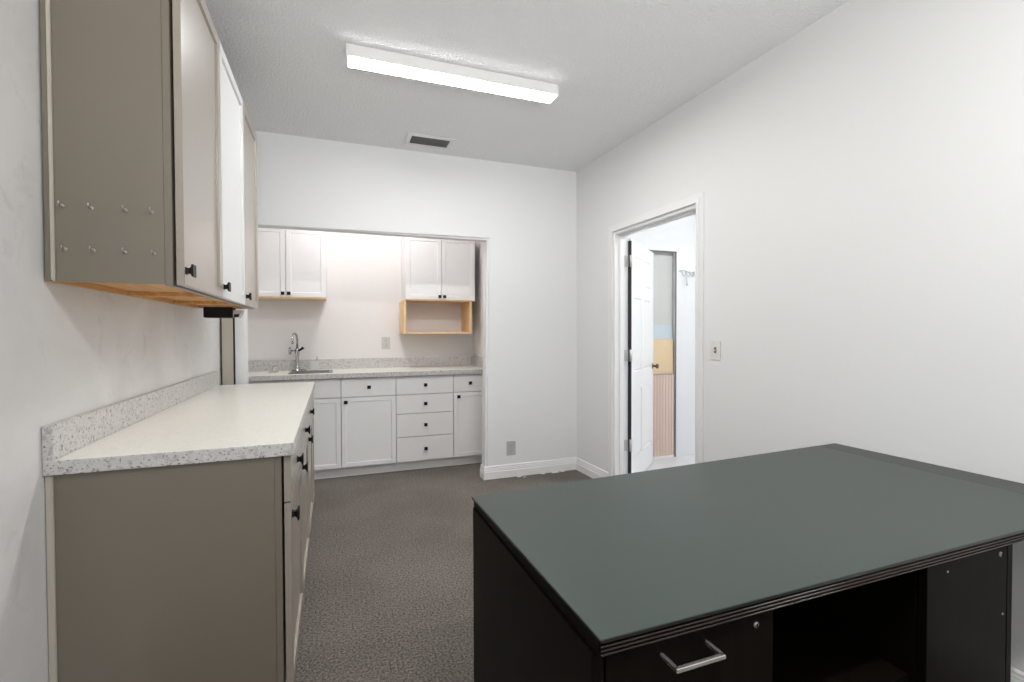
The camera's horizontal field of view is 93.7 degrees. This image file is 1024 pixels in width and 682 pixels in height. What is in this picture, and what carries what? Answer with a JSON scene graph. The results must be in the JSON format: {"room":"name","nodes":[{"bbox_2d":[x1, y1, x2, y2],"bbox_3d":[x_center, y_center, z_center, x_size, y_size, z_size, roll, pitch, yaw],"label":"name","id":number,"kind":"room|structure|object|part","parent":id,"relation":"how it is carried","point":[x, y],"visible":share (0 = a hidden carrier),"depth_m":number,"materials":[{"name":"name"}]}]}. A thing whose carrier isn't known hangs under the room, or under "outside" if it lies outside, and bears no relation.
{"room":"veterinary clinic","nodes":[
{"label":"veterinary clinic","id":0,"kind":"room"},
{"bbox_2d":[0,0,220,681],"bbox_3d":[-1.114,-0.110,0.676,0.120,2.730,6.050,-1,1,-21],"label":"wall","id":1,"kind":"structure","parent":0,"point":[66,351],"depth_m":1.28,"materials":[{"name":"paint"}]},
{"bbox_2d":[39,0,222,297],"bbox_3d":[-1.223,-0.699,1.630,0.352,1.064,0.556,-1,1,-21],"label":"upper cabinet","id":2,"kind":"object","parent":1,"relation":"attached to","point":[130,89],"visible":1,"depth_m":1.39,"materials":[{"name":"beige paint"}]},
{"bbox_3d":[-1.149,-0.687,1.371,0.254,1.040,0.006,-1,1,-21],"label":"panel","id":3,"kind":"part","parent":2,"relation":"part of","materials":[{"name":"beige paint"}]},
{"bbox_3d":[-0.982,-0.214,1.467,0.023,0.037,0.037,-1,1,-21],"label":"knob","id":4,"kind":"part","parent":2,"relation":"part of","materials":[{"name":"black metal"}]},
{"bbox_3d":[-1.092,-0.693,1.686,0.020,1.040,0.542,-1,1,-21],"label":"door","id":5,"kind":"part","parent":2,"relation":"part of","materials":[{"name":"beige paint"}]},
{"bbox_2d":[130,40,245,305],"bbox_3d":[-1.417,-0.699,2.149,0.352,1.046,0.548,-1,1,-21],"label":"upper cabinet","id":6,"kind":"object","parent":1,"relation":"attached to","point":[231,102],"visible":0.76,"depth_m":2.20,"materials":[{"name":"beige paint"}]},
{"bbox_3d":[-1.173,-0.223,1.978,0.023,0.037,0.037,-1,1,-21],"label":"knob","id":7,"kind":"part","parent":6,"relation":"part of","materials":[{"name":"black metal"}]},
{"bbox_3d":[-1.284,-0.701,2.199,0.020,1.040,0.547,-1,1,-21],"label":"door","id":8,"kind":"part","parent":6,"relation":"part of","materials":[{"name":"white paint"}]},
{"bbox_2d":[174,102,258,309],"bbox_3d":[-1.596,-0.707,2.626,0.352,1.046,0.468,-1,1,-21],"label":"upper cabinet","id":9,"kind":"object","parent":1,"relation":"attached to","point":[249,135],"visible":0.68,"depth_m":2.71,"materials":[{"name":"beige paint"}]},
{"bbox_2d":[203,307,243,317],"bbox_3d":[-1.606,-0.159,2.685,0.187,0.060,0.100,-1,1,-21],"label":"cabinet box","id":10,"kind":"object","parent":9,"relation":"attached to","point":[208,312],"visible":1,"depth_m":2.64,"materials":[{"name":"black metal"}]},
{"bbox_3d":[-1.366,-0.231,2.493,0.023,0.037,0.037,-1,1,-21],"label":"knob","id":11,"kind":"part","parent":9,"relation":"part of","materials":[{"name":"black metal"}]},
{"bbox_3d":[-1.462,-0.709,2.676,0.020,1.040,0.467,-1,1,-21],"label":"door","id":12,"kind":"part","parent":9,"relation":"part of","materials":[{"name":"beige paint"}]},
{"bbox_2d":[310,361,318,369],"bbox_3d":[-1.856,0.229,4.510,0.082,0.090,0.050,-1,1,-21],"label":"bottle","id":13,"kind":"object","parent":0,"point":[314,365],"depth_m":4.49,"materials":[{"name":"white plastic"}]},
{"bbox_2d":[248,232,472,360],"bbox_3d":[-1.545,-0.181,4.779,2.560,2.730,0.100,-1,1,-21],"label":"wall","id":14,"kind":"structure","parent":0,"point":[361,306],"depth_m":4.73,"materials":[{"name":"white paint"}]},
{"bbox_2d":[258,228,326,300],"bbox_3d":[-2.035,-0.693,4.345,0.657,0.628,0.352,-1,1,-21],"label":"upper cabinet","id":15,"kind":"object","parent":14,"relation":"attached to","point":[291,263],"visible":0.77,"depth_m":4.22,"materials":[{"name":"white paint"}]},
{"bbox_3d":[-2.139,-0.687,4.154,0.324,0.600,0.020,-1,1,-21],"label":"door","id":16,"kind":"part","parent":15,"relation":"part of","materials":[{"name":"white paint"}]},
{"bbox_3d":[-1.831,-0.690,4.269,0.325,0.600,0.020,-1,1,-21],"label":"door","id":17,"kind":"part","parent":15,"relation":"part of","materials":[{"name":"white paint"}]},
{"bbox_2d":[382,337,389,348],"bbox_3d":[-1.269,0.021,4.828,0.082,0.122,0.009,-1,1,-21],"label":"wall outlet","id":18,"kind":"object","parent":14,"relation":"attached to","point":[385,340],"visible":1,"depth_m":4.83,"materials":[{"name":"grey plastic"}]},
{"bbox_2d":[399,300,471,333],"bbox_3d":[-0.772,-0.233,4.838,0.670,0.322,0.328,-1,1,-21],"label":"shelf","id":19,"kind":"object","parent":14,"relation":"attached to","point":[466,307],"visible":1,"depth_m":4.80,"materials":[{"name":"brown wood"}]},
{"bbox_2d":[401,237,474,302],"bbox_3d":[-0.743,-0.707,4.828,0.684,0.625,0.352,-1,1,-21],"label":"upper cabinet","id":20,"kind":"object","parent":14,"relation":"attached to","point":[432,270],"visible":0.84,"depth_m":4.69,"materials":[{"name":"white paint"}]},
{"bbox_3d":[-0.851,-0.703,4.635,0.342,0.600,0.020,-1,1,-21],"label":"door","id":21,"kind":"part","parent":20,"relation":"part of","materials":[{"name":"white paint"}]},
{"bbox_3d":[-0.531,-0.706,4.755,0.334,0.600,0.020,-1,1,-21],"label":"door","id":22,"kind":"part","parent":20,"relation":"part of","materials":[{"name":"white paint"}]},
{"bbox_2d":[220,131,695,466],"bbox_3d":[0.406,-0.181,4.410,5.345,2.730,0.120,-1,1,-21],"label":"wall","id":23,"kind":"structure","parent":0,"point":[524,216],"depth_m":4.17,"materials":[{"name":"white paint"}]},
{"bbox_2d":[221,318,234,384],"bbox_3d":[-2.023,0.509,3.430,0.083,1.400,0.032,-1,1,-21],"label":"board","id":24,"kind":"object","parent":23,"relation":"attached to","point":[227,324],"visible":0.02,"depth_m":3.41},
{"bbox_2d":[235,309,245,384],"bbox_3d":[-1.955,0.151,3.454,0.062,2.115,0.023,-1,1,-21],"label":"trim","id":25,"kind":"structure","parent":23,"relation":"attached to","point":[240,370],"depth_m":3.44,"materials":[{"name":"white wood"}]},
{"bbox_2d":[507,441,515,455],"bbox_3d":[-0.007,0.939,4.205,0.083,0.124,0.009,-1,1,-21],"label":"wall outlet","id":26,"kind":"object","parent":23,"relation":"attached to","point":[511,445],"visible":1,"depth_m":4.20,"materials":[{"name":"grey plastic"}]},
{"bbox_2d":[480,457,576,479],"bbox_3d":[0.160,1.131,4.320,0.901,0.112,0.116,-1,1,-21],"label":"baseboard","id":27,"kind":"structure","parent":23,"relation":"attached to","point":[564,464],"depth_m":4.25,"materials":[{"name":"white wood"}]},
{"bbox_2d":[653,325,671,338],"bbox_3d":[1.343,-0.088,4.774,0.599,0.145,0.004,-1,1,-21],"label":"trim","id":28,"kind":"structure","parent":23,"relation":"attached to","point":[659,331],"depth_m":4.84,"materials":[{"name":"paint"}]},
{"bbox_2d":[650,250,676,456],"bbox_3d":[1.362,0.141,4.731,0.625,2.070,0.008,-1,1,-21],"label":"trim","id":29,"kind":"structure","parent":23,"relation":"attached to","point":[650,250],"depth_m":4.83,"materials":[{"name":"grey wood"}]},
{"bbox_2d":[681,270,694,285],"bbox_3d":[1.780,-0.636,4.835,0.196,0.159,0.059,-1,1,-21],"label":"hook rack","id":30,"kind":"object","parent":23,"relation":"attached to","point":[681,270],"visible":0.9,"depth_m":4.83,"materials":[{"name":"grey metal"}]},
{"bbox_2d":[472,242,483,357],"bbox_3d":[-0.214,-0.185,4.733,0.100,2.730,0.920,-1,1,-21],"label":"wall","id":31,"kind":"structure","parent":0,"point":[479,246],"depth_m":4.92,"materials":[{"name":"white paint"}]},
{"bbox_2d":[294,455,694,681],"bbox_3d":[1.146,1.263,2.106,5.800,0.080,7.300,-1,1,-21],"label":"floor","id":32,"kind":"structure","parent":0,"point":[388,596],"depth_m":2.51,"materials":[{"name":"carpet"}]},
{"bbox_2d":[45,430,303,681],"bbox_3d":[-1.088,0.800,1.716,0.638,0.874,0.596,-1,1,-21],"label":"base cabinet","id":33,"kind":"object","parent":32,"relation":"on","point":[185,572],"visible":0.93,"depth_m":1.44,"materials":[{"name":"beige paint"}]},
{"bbox_2d":[41,371,314,475],"bbox_3d":[-1.348,0.282,2.376,0.624,0.136,2.050,-1,1,-21],"label":"countertop","id":34,"kind":"structure","parent":33,"relation":"on","point":[198,419],"depth_m":1.66,"materials":[{"name":"stone"}]},
{"bbox_3d":[-0.824,0.439,1.816,0.020,0.146,0.581,-1,1,-21],"label":"drawer","id":35,"kind":"part","parent":33,"relation":"part of","materials":[{"name":"beige paint"}]},
{"bbox_3d":[-0.823,0.823,1.823,0.020,0.612,0.581,-1,1,-21],"label":"door","id":36,"kind":"part","parent":33,"relation":"part of","materials":[{"name":"beige paint"}]},
{"bbox_3d":[-0.712,0.567,1.582,0.023,0.037,0.037,-1,1,-21],"label":"knob","id":37,"kind":"part","parent":33,"relation":"part of","materials":[{"name":"black metal"}]},
{"bbox_3d":[-0.804,0.448,1.824,0.023,0.037,0.037,-1,1,-21],"label":"knob","id":38,"kind":"part","parent":33,"relation":"part of","materials":[{"name":"black metal"}]},
{"bbox_2d":[248,381,273,383],"bbox_3d":[-2.295,0.760,4.143,0.481,0.874,0.591,-1,1,-21],"label":"base cabinet","id":39,"kind":"object","parent":32,"relation":"on","point":[249,382],"visible":0.02,"depth_m":3.94,"materials":[{"name":"white paint"}]},
{"bbox_2d":[301,410,309,595],"bbox_3d":[-1.296,0.791,2.272,0.637,0.874,0.588,-1,1,-21],"label":"base cabinet","id":40,"kind":"object","parent":32,"relation":"on","point":[305,429],"visible":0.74,"depth_m":2.41,"materials":[{"name":"beige paint"}]},
{"bbox_3d":[-1.030,0.430,2.366,0.020,0.146,0.586,-1,1,-21],"label":"drawer","id":41,"kind":"part","parent":40,"relation":"part of","materials":[{"name":"beige paint"}]},
{"bbox_3d":[-0.917,0.558,2.130,0.023,0.037,0.037,-1,1,-21],"label":"knob","id":42,"kind":"part","parent":40,"relation":"part of","materials":[{"name":"black metal"}]},
{"bbox_3d":[-1.029,0.814,2.373,0.020,0.612,0.586,-1,1,-21],"label":"door","id":43,"kind":"part","parent":40,"relation":"part of","materials":[{"name":"beige paint"}]},
{"bbox_2d":[274,378,341,479],"bbox_3d":[-1.820,0.756,4.321,0.524,0.874,0.591,-1,1,-21],"label":"base cabinet","id":44,"kind":"object","parent":32,"relation":"on","point":[327,392],"visible":0.26,"depth_m":4.12,"materials":[{"name":"white paint"}]},
{"bbox_3d":[-1.729,0.410,4.069,0.520,0.162,0.020,-1,1,-21],"label":"drawer","id":45,"kind":"part","parent":44,"relation":"part of","materials":[{"name":"white paint"}]},
{"bbox_3d":[-1.728,0.800,4.076,0.520,0.607,0.020,-1,1,-21],"label":"door","id":46,"kind":"part","parent":44,"relation":"part of","materials":[{"name":"white paint"}]},
{"bbox_2d":[248,356,482,380],"bbox_3d":[-1.421,0.245,4.459,2.356,0.136,0.598,-1,1,-21],"label":"countertop","id":47,"kind":"structure","parent":44,"relation":"on","point":[406,366],"depth_m":4.54,"materials":[{"name":"stone"}]},
{"bbox_2d":[269,365,279,372],"bbox_3d":[-2.097,0.247,4.238,0.087,0.066,0.047,-1,1,-21],"label":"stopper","id":48,"kind":"object","parent":47,"relation":"on","point":[272,371],"visible":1,"depth_m":4.23,"materials":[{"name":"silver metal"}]},
{"bbox_2d":[288,332,306,370],"bbox_3d":[-1.975,0.098,4.415,0.156,0.357,0.155,-1,1,-21],"label":"faucet","id":49,"kind":"object","parent":47,"relation":"on","point":[297,350],"visible":0.98,"depth_m":4.44,"materials":[{"name":"silver metal"}]},
{"bbox_3d":[-2.033,0.091,4.439,0.064,0.069,0.069,-1,1,-21],"label":"handle","id":50,"kind":"part","parent":49,"relation":"part of","materials":[{"name":"silver metal"}]},
{"bbox_3d":[-1.988,-0.004,4.395,0.021,0.152,0.135,0,1,-4],"label":"spout","id":51,"kind":"part","parent":49,"relation":"part of","materials":[{"name":"silver metal"}]},
{"bbox_2d":[288,370,332,373],"bbox_3d":[-1.795,0.350,4.299,0.359,0.156,0.344,-1,1,-21],"label":"sink","id":52,"kind":"object","parent":47,"relation":"in","point":[297,371],"visible":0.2,"depth_m":4.40,"materials":[{"name":"silver metal"}]},
{"bbox_2d":[310,356,318,369],"bbox_3d":[-1.854,0.209,4.505,0.082,0.130,0.060,-1,1,-21],"label":"soap dispenser","id":53,"kind":"object","parent":47,"relation":"on","point":[314,365],"visible":0.97,"depth_m":4.49,"materials":[{"name":"white plastic"}]},
{"bbox_2d":[308,397,314,540],"bbox_3d":[-1.503,0.781,2.825,0.637,0.874,0.588,-1,1,-21],"label":"base cabinet","id":54,"kind":"object","parent":32,"relation":"on","point":[310,411],"visible":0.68,"depth_m":2.97,"materials":[{"name":"beige paint"}]},
{"bbox_3d":[-1.237,0.421,2.919,0.020,0.146,0.586,-1,1,-21],"label":"drawer","id":55,"kind":"part","parent":54,"relation":"part of","materials":[{"name":"beige paint"}]},
{"bbox_3d":[-1.236,0.805,2.925,0.020,0.612,0.586,-1,1,-21],"label":"door","id":56,"kind":"part","parent":54,"relation":"part of","materials":[{"name":"beige paint"}]},
{"bbox_2d":[312,394,314,503],"bbox_3d":[-1.660,0.775,3.212,0.614,0.874,0.243,-1,1,-21],"label":"base cabinet","id":57,"kind":"object","parent":32,"relation":"on","point":[312,394],"visible":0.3,"depth_m":3.40,"materials":[{"name":"beige paint"}]},
{"bbox_2d":[341,376,395,476],"bbox_3d":[-1.356,0.751,4.495,0.464,0.874,0.591,-1,1,-21],"label":"base cabinet","id":58,"kind":"object","parent":32,"relation":"on","point":[368,404],"visible":0.96,"depth_m":4.25,"materials":[{"name":"white paint"}]},
{"bbox_3d":[-1.265,0.406,4.243,0.460,0.162,0.020,-1,1,-21],"label":"drawer","id":59,"kind":"part","parent":58,"relation":"part of","materials":[{"name":"white paint"}]},
{"bbox_2d":[395,374,452,470],"bbox_3d":[-0.891,0.747,4.669,0.525,0.874,0.591,-1,1,-21],"label":"base cabinet","id":60,"kind":"object","parent":32,"relation":"on","point":[424,403],"visible":0.97,"depth_m":4.41,"materials":[{"name":"white paint"}]},
{"bbox_3d":[-0.798,0.985,4.427,0.521,0.220,0.020,-1,1,-21],"label":"drawer","id":61,"kind":"part","parent":60,"relation":"part of","materials":[{"name":"white paint"}]},
{"bbox_3d":[-0.799,0.766,4.423,0.521,0.206,0.020,-1,1,-21],"label":"drawer","id":62,"kind":"part","parent":60,"relation":"part of","materials":[{"name":"white paint"}]},
{"bbox_3d":[-0.799,0.572,4.420,0.521,0.169,0.020,-1,1,-21],"label":"drawer","id":63,"kind":"part","parent":60,"relation":"part of","materials":[{"name":"white paint"}]},
{"bbox_3d":[-0.800,0.401,4.417,0.521,0.162,0.020,-1,1,-21],"label":"drawer","id":64,"kind":"part","parent":60,"relation":"part of","materials":[{"name":"white paint"}]},
{"bbox_2d":[452,373,482,464],"bbox_3d":[-0.494,0.743,4.817,0.319,0.874,0.591,-1,1,-21],"label":"base cabinet","id":65,"kind":"object","parent":32,"relation":"on","point":[467,388],"visible":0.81,"depth_m":4.56,"materials":[{"name":"white paint"}]},
{"bbox_3d":[-0.402,0.787,4.572,0.315,0.607,0.020,-1,1,-21],"label":"door","id":66,"kind":"part","parent":65,"relation":"part of","materials":[{"name":"white paint"}]},
{"bbox_3d":[-0.403,0.397,4.565,0.315,0.162,0.020,-1,1,-21],"label":"drawer","id":67,"kind":"part","parent":65,"relation":"part of","materials":[{"name":"white paint"}]},
{"bbox_2d":[653,373,674,458],"bbox_3d":[1.358,0.752,4.758,0.601,0.846,0.022,-1,1,-21],"label":"slatted panel","id":68,"kind":"object","parent":32,"relation":"on","point":[663,384],"visible":0.44,"depth_m":4.81,"materials":[{"name":"beige wood"}]},
{"bbox_2d":[653,339,672,373],"bbox_3d":[1.349,0.580,4.776,0.601,1.190,0.016,-1,1,-21],"label":"wooden board","id":69,"kind":"object","parent":68,"relation":"on","point":[662,348],"visible":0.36,"depth_m":4.82,"materials":[{"name":"beige wood"}]},
{"bbox_3d":[1.359,1.165,4.765,0.601,0.020,0.022,-1,1,-21],"label":"foot rail","id":70,"kind":"part","parent":68,"relation":"part of","materials":[{"name":"white wood"}]},
{"bbox_2d":[472,443,1023,681],"bbox_3d":[0.826,0.859,1.493,1.772,0.752,0.883,-1,1,-21],"label":"desk","id":71,"kind":"object","parent":32,"relation":"on","point":[834,562],"visible":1,"depth_m":1.19,"materials":[{"name":"black wood"}]},
{"bbox_3d":[0.018,0.883,1.159,0.023,0.722,0.730,-1,1,-21],"label":"panel","id":72,"kind":"part","parent":71,"relation":"part of","materials":[{"name":"brown laminate"}]},
{"bbox_3d":[0.335,0.620,0.894,0.383,0.184,0.020,-1,1,-21],"label":"drawer","id":73,"kind":"part","parent":71,"relation":"part of","materials":[{"name":"brown laminate"}]},
{"bbox_3d":[0.321,0.559,0.852,0.107,0.008,0.046,-1,1,-21],"label":"handle","id":74,"kind":"part","parent":71,"relation":"part of","materials":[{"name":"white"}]},
{"bbox_2d":[773,605,908,681],"bbox_3d":[0.615,0.809,1.383,0.478,0.018,0.664,-1,1,-21],"label":"shelf","id":75,"kind":"object","parent":71,"relation":"attached to","point":[807,647],"depth_m":1.22,"materials":[{"name":"brown laminate"}]},
{"bbox_3d":[1.117,0.848,1.190,0.324,0.654,0.020,-1,1,-21],"label":"cupboard door","id":76,"kind":"part","parent":71,"relation":"part of","materials":[{"name":"brown laminate"}]},
{"bbox_3d":[1.157,0.872,1.585,0.023,0.722,0.730,-1,1,-21],"label":"panel","id":77,"kind":"part","parent":71,"relation":"part of","materials":[{"name":"brown laminate"}]},
{"bbox_2d":[204,0,849,171],"bbox_3d":[1.137,-1.556,2.055,5.800,0.100,7.300,-1,1,-21],"label":"ceiling","id":78,"kind":"structure","parent":0,"point":[619,67],"depth_m":2.59,"materials":[{"name":"white paint"}]},
{"bbox_2d":[404,133,455,149],"bbox_3d":[-0.629,-1.523,3.669,0.353,0.013,0.210,-1,1,-21],"label":"ceiling vent","id":79,"kind":"object","parent":78,"relation":"in","point":[412,138],"visible":1,"depth_m":3.65,"materials":[{"name":"white metal"}]},
{"bbox_2d":[345,43,558,103],"bbox_3d":[-0.299,-1.478,2.680,1.190,0.069,0.107,-1,1,-21],"label":"ceiling light","id":80,"kind":"object","parent":78,"relation":"attached to","point":[356,56],"visible":1,"depth_m":2.63,"materials":[{"name":"white plastic"}]},
{"bbox_2d":[651,251,672,338],"bbox_3d":[1.778,-0.196,5.016,2.250,2.730,0.147,-1,1,-21],"label":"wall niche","id":81,"kind":"object","parent":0,"point":[663,261],"visible":0.07,"depth_m":4.84,"materials":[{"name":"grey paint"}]},
{"bbox_2d":[576,0,1023,671],"bbox_3d":[1.752,-0.136,1.684,0.120,2.730,5.934,-1,1,-22],"label":"wall","id":82,"kind":"structure","parent":0,"point":[860,178],"depth_m":2.11,"materials":[{"name":"white paint"}]},
{"bbox_2d":[576,457,607,478],"bbox_3d":[0.692,1.132,4.178,0.015,0.112,0.523,-1,1,-22],"label":"baseboard","id":83,"kind":"structure","parent":82,"relation":"attached to","point":[582,466],"depth_m":4.20,"materials":[{"name":"white wood"}]},
{"bbox_2d":[624,239,658,472],"bbox_3d":[1.158,0.170,4.233,0.152,2.010,0.856,0,1,25],"label":"door","id":84,"kind":"structure","parent":82,"relation":"in","point":[639,261],"depth_m":4.17,"materials":[{"name":"white wood"}]},
{"bbox_2d":[614,205,695,475],"bbox_3d":[1.047,0.169,3.460,0.123,2.061,0.922,-1,1,-22],"label":"trim","id":85,"kind":"structure","parent":82,"relation":"attached to","point":[620,237],"depth_m":3.86,"materials":[{"name":"white wood"}]},
{"bbox_2d":[608,192,703,475],"bbox_3d":[0.980,0.140,3.434,0.016,2.120,1.036,-1,1,-22],"label":"trim","id":86,"kind":"structure","parent":82,"relation":"attached to","point":[698,199],"depth_m":3.00,"materials":[{"name":"white wood"}]},
{"bbox_2d":[710,341,720,359],"bbox_3d":[1.208,0.056,2.861,0.018,0.110,0.075,-1,1,-21],"label":"light switch","id":87,"kind":"object","parent":82,"relation":"attached to","point":[715,346],"visible":1,"depth_m":2.86,"materials":[{"name":"white plastic"}]},
{"bbox_2d":[1011,667,1023,681],"bbox_3d":[1.967,1.184,0.996,0.015,0.112,4.251,-1,1,-22],"label":"baseboard","id":88,"kind":"structure","parent":82,"relation":"attached to","point":[1016,675],"depth_m":1.63,"materials":[{"name":"white"}]}
]}

